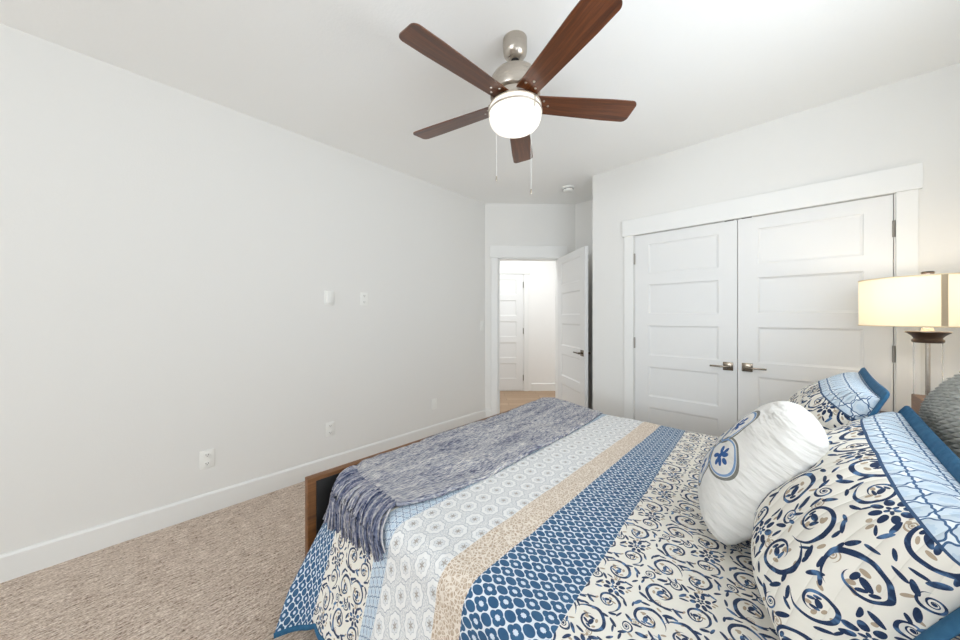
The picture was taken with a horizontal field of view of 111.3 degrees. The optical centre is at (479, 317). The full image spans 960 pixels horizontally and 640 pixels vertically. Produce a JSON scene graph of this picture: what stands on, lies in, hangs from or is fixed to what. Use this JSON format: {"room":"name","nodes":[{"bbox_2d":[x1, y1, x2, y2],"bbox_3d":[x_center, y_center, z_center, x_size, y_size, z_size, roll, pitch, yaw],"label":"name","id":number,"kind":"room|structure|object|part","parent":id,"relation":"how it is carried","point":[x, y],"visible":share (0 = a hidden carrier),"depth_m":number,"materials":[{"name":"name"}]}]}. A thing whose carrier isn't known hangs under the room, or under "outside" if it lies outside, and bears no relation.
{"room":"bedroom","nodes":[
{"label":"bedroom","id":0,"kind":"room"},
{"bbox_2d":[0,23,484,554],"bbox_3d":[-2.997,-0.073,0.998,0.120,2.726,8.760,0,0,44],"label":"wall","id":1,"kind":"structure","parent":0,"point":[169,256],"depth_m":2.10,"materials":[{"name":"white paint"}]},
{"bbox_2d":[199,448,213,469],"bbox_3d":[-1.800,0.934,2.164,0.009,0.120,0.076,0,0,44],"label":"wall outlet","id":2,"kind":"object","parent":1,"relation":"attached to","point":[206,457],"visible":1,"depth_m":2.16,"materials":[{"name":"white plastic"}]},
{"bbox_2d":[0,410,485,582],"bbox_3d":[-2.906,1.224,0.995,0.016,0.132,8.640,0,0,44],"label":"baseboard","id":3,"kind":"structure","parent":1,"relation":"attached to","point":[33,558],"depth_m":2.05,"materials":[{"name":"white paint"}]},
{"bbox_2d":[324,291,333,304],"bbox_3d":[-1.255,-0.163,2.732,0.018,0.118,0.075,0,0,44],"label":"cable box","id":4,"kind":"object","parent":1,"relation":"attached to","point":[328,295],"visible":1,"depth_m":2.72,"materials":[{"name":"white plastic"}]},
{"bbox_2d":[326,421,333,436],"bbox_3d":[-1.252,0.932,2.741,0.009,0.116,0.072,0,0,44],"label":"wall outlet","id":5,"kind":"object","parent":1,"relation":"attached to","point":[330,425],"visible":1,"depth_m":2.74,"materials":[{"name":"white plastic"}]},
{"bbox_2d":[360,292,367,305],"bbox_3d":[-1.045,-0.167,2.959,0.009,0.116,0.072,0,0,44],"label":"wall outlet","id":6,"kind":"object","parent":1,"relation":"attached to","point":[363,296],"visible":1,"depth_m":2.95,"materials":[{"name":"white plastic"}]},
{"bbox_2d":[431,398,436,409],"bbox_3d":[-0.494,0.934,3.539,0.010,0.116,0.072,0,0,44],"label":"data plate","id":7,"kind":"object","parent":1,"relation":"attached to","point":[433,401],"visible":1,"depth_m":3.53,"materials":[{"name":"white plastic"}]},
{"bbox_2d":[0,391,554,639],"bbox_3d":[-1.490,1.320,1.473,5.710,0.060,11.284,0,0,44],"label":"floor","id":8,"kind":"structure","parent":0,"point":[228,573],"depth_m":1.59,"materials":[{"name":"carpet"}]},
{"bbox_2d":[305,394,925,556],"bbox_3d":[0.649,0.828,1.521,2.070,0.925,2.030,0,0,44],"label":"bed","id":9,"kind":"object","parent":8,"relation":"on","point":[318,486],"visible":0.12,"depth_m":1.50,"materials":[{"name":"brown wood"}]},
{"bbox_3d":[-0.071,0.968,2.205,0.008,0.445,1.960,0,0,44],"label":"footboard panel","id":10,"kind":"part","parent":9,"relation":"part of","materials":[{"name":"black"}]},
{"bbox_3d":[-0.087,0.979,2.220,0.040,0.502,2.030,0,0,44],"label":"footboard","id":11,"kind":"part","parent":9,"relation":"part of","materials":[{"name":"brown wood"}]},
{"bbox_3d":[1.384,0.797,0.823,0.042,0.865,2.030,0,0,44],"label":"headboard","id":12,"kind":"part","parent":9,"relation":"part of","materials":[{"name":"brown wood"}]},
{"bbox_3d":[2.344,0.930,1.745,0.444,0.720,0.540,0,0,44],"label":"nightstand","id":13,"kind":"object","parent":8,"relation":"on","visible":0},
{"bbox_2d":[858,271,959,395],"bbox_3d":[2.193,0.172,1.606,0.451,0.797,0.451,0,0,44],"label":"table lamp","id":14,"kind":"object","parent":13,"relation":"on","point":[928,300],"visible":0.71,"depth_m":1.56,"materials":[{"name":"beige fabric"}]},
{"bbox_3d":[2.193,-0.075,1.606,0.444,0.237,0.444,0,0,44],"label":"lamp shade","id":15,"kind":"part","parent":14,"relation":"part of","materials":[{"name":"beige fabric"}]},
{"bbox_2d":[0,0,959,203],"bbox_3d":[-1.408,-1.486,1.944,6.480,0.100,12.320,0,0,44],"label":"ceiling","id":16,"kind":"structure","parent":0,"point":[339,74],"depth_m":1.83,"materials":[{"name":"white paint"}]},
{"bbox_2d":[399,0,635,193],"bbox_3d":[0.148,-1.053,1.679,1.245,0.766,1.211,0,0,44],"label":"ceiling fan","id":17,"kind":"object","parent":16,"relation":"hanging from","point":[516,108],"visible":1,"depth_m":1.58,"materials":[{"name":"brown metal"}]},
{"bbox_3d":[-0.135,-1.111,1.877,0.557,0.006,0.136,0,11,29],"label":"blade","id":18,"kind":"part","parent":17,"relation":"part of","materials":[{"name":"brown wood"}]},
{"bbox_3d":[-0.085,-1.111,1.453,0.557,0.006,0.136,0,11,-43],"label":"blade","id":19,"kind":"part","parent":17,"relation":"part of","materials":[{"name":"brown wood"}]},
{"bbox_3d":[0.090,-0.932,1.784,0.004,0.322,0.004,0,0,44],"label":"pull chain","id":20,"kind":"part","parent":17,"relation":"part of","materials":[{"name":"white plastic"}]},
{"bbox_3d":[0.182,-1.028,1.700,0.270,0.111,0.270,0,0,44],"label":"light globe","id":21,"kind":"part","parent":17,"relation":"part of","materials":[{"name":"white glass"}]},
{"bbox_3d":[0.253,-1.111,2.056,0.136,0.006,0.557,-11,-2,11],"label":"blade","id":22,"kind":"part","parent":17,"relation":"part of","materials":[{"name":"brown wood"}]},
{"bbox_3d":[0.334,-1.111,1.369,0.136,0.006,0.557,12,-5,-24],"label":"blade","id":23,"kind":"part","parent":17,"relation":"part of","materials":[{"name":"brown wood"}]},
{"bbox_3d":[0.543,-1.111,1.742,0.557,0.006,0.136,0,-11,-7],"label":"blade","id":24,"kind":"part","parent":17,"relation":"part of","materials":[{"name":"brown wood"}]},
{"bbox_2d":[562,185,574,192],"bbox_3d":[0.975,-1.411,3.626,0.136,0.050,0.136,0,0,44],"label":"smoke detector","id":25,"kind":"object","parent":16,"relation":"attached to","point":[568,188],"visible":1,"depth_m":3.59,"materials":[{"name":"white plastic"}]},
{"bbox_2d":[500,261,554,390],"bbox_3d":[0.370,-0.073,5.811,3.300,2.726,0.100,0,0,-1],"label":"wall","id":26,"kind":"structure","parent":0,"point":[542,273],"depth_m":5.78,"materials":[{"name":"white paint"}]},
{"bbox_2d":[500,274,523,389],"bbox_3d":[0.384,0.259,5.759,0.765,2.035,0.048,0,0,-1],"label":"door","id":27,"kind":"structure","parent":26,"relation":"in","point":[511,285],"depth_m":5.76,"materials":[{"name":"white paint"}]},
{"bbox_2d":[500,265,529,390],"bbox_3d":[0.379,0.188,5.747,0.983,2.205,0.028,0,0,-1],"label":"trim","id":28,"kind":"structure","parent":26,"relation":"attached to","point":[504,269],"depth_m":5.75,"materials":[{"name":"white paint"}]},
{"bbox_2d":[531,383,554,390],"bbox_3d":[1.414,1.224,5.780,1.015,0.132,0.016,0,0,-1],"label":"baseboard","id":29,"kind":"structure","parent":26,"relation":"attached to","point":[534,386],"depth_m":5.77,"materials":[{"name":"white paint"}]},
{"bbox_2d":[485,204,574,408],"bbox_3d":[0.636,-0.073,4.207,1.150,2.726,0.120,0,0,-1],"label":"wall","id":30,"kind":"structure","parent":0,"point":[505,224],"depth_m":4.14,"materials":[{"name":"white paint"}]},
{"bbox_2d":[485,409,490,417],"bbox_3d":[0.101,1.224,4.125,0.076,0.132,0.016,0,0,-1],"label":"baseboard","id":31,"kind":"structure","parent":30,"relation":"attached to","point":[488,411],"depth_m":4.12,"materials":[{"name":"white paint"}]},
{"bbox_2d":[490,246,566,415],"bbox_3d":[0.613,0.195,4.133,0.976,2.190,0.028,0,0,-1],"label":"trim","id":32,"kind":"structure","parent":30,"relation":"attached to","point":[496,252],"depth_m":4.12,"materials":[{"name":"white paint"}]},
{"bbox_2d":[558,246,590,407],"bbox_3d":[1.056,0.266,3.792,0.143,2.025,0.752,0,0,-8],"label":"door","id":33,"kind":"structure","parent":30,"relation":"in","point":[573,352],"depth_m":3.72,"materials":[{"name":"white paint"}]},
{"bbox_3d":[1.052,0.378,3.512,0.054,0.064,0.144,0,0,-8],"label":"handle","id":34,"kind":"part","parent":33,"relation":"part of","materials":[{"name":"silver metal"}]},
{"bbox_2d":[575,200,592,408],"bbox_3d":[2.221,-0.073,3.283,2.820,2.726,0.120,0,0,44],"label":"wall","id":35,"kind":"structure","parent":0,"point":[584,210],"depth_m":4.03,"materials":[{"name":"white paint"}]},
{"bbox_2d":[593,173,602,412],"bbox_3d":[1.404,-0.073,3.528,0.104,2.726,0.650,0,0,44],"label":"wall","id":36,"kind":"structure","parent":0,"point":[597,179],"depth_m":3.29,"materials":[{"name":"white paint"}]},
{"bbox_2d":[603,63,959,419],"bbox_3d":[2.021,-0.073,2.563,2.120,2.726,0.100,0,0,44],"label":"wall","id":37,"kind":"structure","parent":0,"point":[913,120],"depth_m":2.23,"materials":[{"name":"white paint"}]},
{"bbox_2d":[634,220,737,436],"bbox_3d":[1.701,0.262,2.784,0.760,2.032,0.089,0,0,44],"label":"door","id":38,"kind":"structure","parent":37,"relation":"in","point":[686,337],"depth_m":2.76,"materials":[{"name":"white paint"}]},
{"bbox_3d":[1.895,0.381,2.576,0.144,0.064,0.054,0,0,44],"label":"handle","id":39,"kind":"part","parent":38,"relation":"part of","materials":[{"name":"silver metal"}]},
{"bbox_2d":[622,162,922,418],"bbox_3d":[1.975,0.191,2.518,1.720,2.198,0.028,0,0,44],"label":"trim","id":40,"kind":"structure","parent":37,"relation":"attached to","point":[905,181],"depth_m":2.20,"materials":[{"name":"white paint"}]},
{"bbox_2d":[738,195,895,420],"bbox_3d":[2.256,0.262,2.258,0.760,2.032,0.089,0,0,44],"label":"door","id":41,"kind":"structure","parent":37,"relation":"in","point":[800,271],"depth_m":2.27,"materials":[{"name":"white paint"}]},
{"bbox_3d":[2.038,0.378,2.441,0.144,0.064,0.054,0,0,44],"label":"handle","id":42,"kind":"part","parent":41,"relation":"part of","materials":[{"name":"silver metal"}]},
{"bbox_3d":[0.654,0.900,1.516,1.860,0.270,1.740,0,0,44],"label":"mattress","id":43,"kind":"object","parent":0,"visible":0},
{"bbox_2d":[273,414,959,639],"bbox_3d":[0.568,0.962,1.470,1.913,0.535,2.189,0,0,44],"label":"quilt","id":44,"kind":"object","parent":43,"relation":"on","point":[600,531],"visible":0.45,"depth_m":1.07,"materials":[{"name":"multicoloured fabric"}]},
{"bbox_2d":[323,397,602,562],"bbox_3d":[0.135,0.784,2.003,0.564,0.222,1.980,0,0,44],"label":"throw blanket","id":45,"kind":"object","parent":44,"relation":"on","point":[437,465],"visible":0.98,"depth_m":1.59,"materials":[{"name":"blue fabric"}]},
{"bbox_2d":[698,401,828,544],"bbox_3d":[0.912,0.499,1.090,0.317,0.434,0.410,0,0,35],"label":"accent pillow","id":46,"kind":"object","parent":44,"relation":"on","point":[776,442],"visible":0.82,"depth_m":0.97,"materials":[{"name":"white fabric"}]},
{"bbox_2d":[788,367,889,429],"bbox_3d":[1.430,0.490,1.417,0.775,0.511,0.354,0,0,-44],"label":"pillow sham","id":47,"kind":"object","parent":44,"relation":"on","point":[843,398],"visible":0.47,"depth_m":1.18,"materials":[{"name":"blue fabric"}]},
{"bbox_2d":[751,406,959,639],"bbox_3d":[0.944,0.518,0.862,0.350,0.487,0.857,0,0,44],"label":"pillow sham","id":48,"kind":"object","parent":44,"relation":"on","point":[863,543],"visible":0.9,"depth_m":0.65,"materials":[{"name":"fabric"}]},
{"bbox_2d":[918,372,959,457],"bbox_3d":[1.335,0.415,0.904,0.127,0.600,0.644,0,0,44],"label":"knit pillow","id":49,"kind":"object","parent":44,"relation":"on","point":[940,410],"visible":0.3,"depth_m":0.89,"materials":[{"name":"grey fabric"}]}
]}

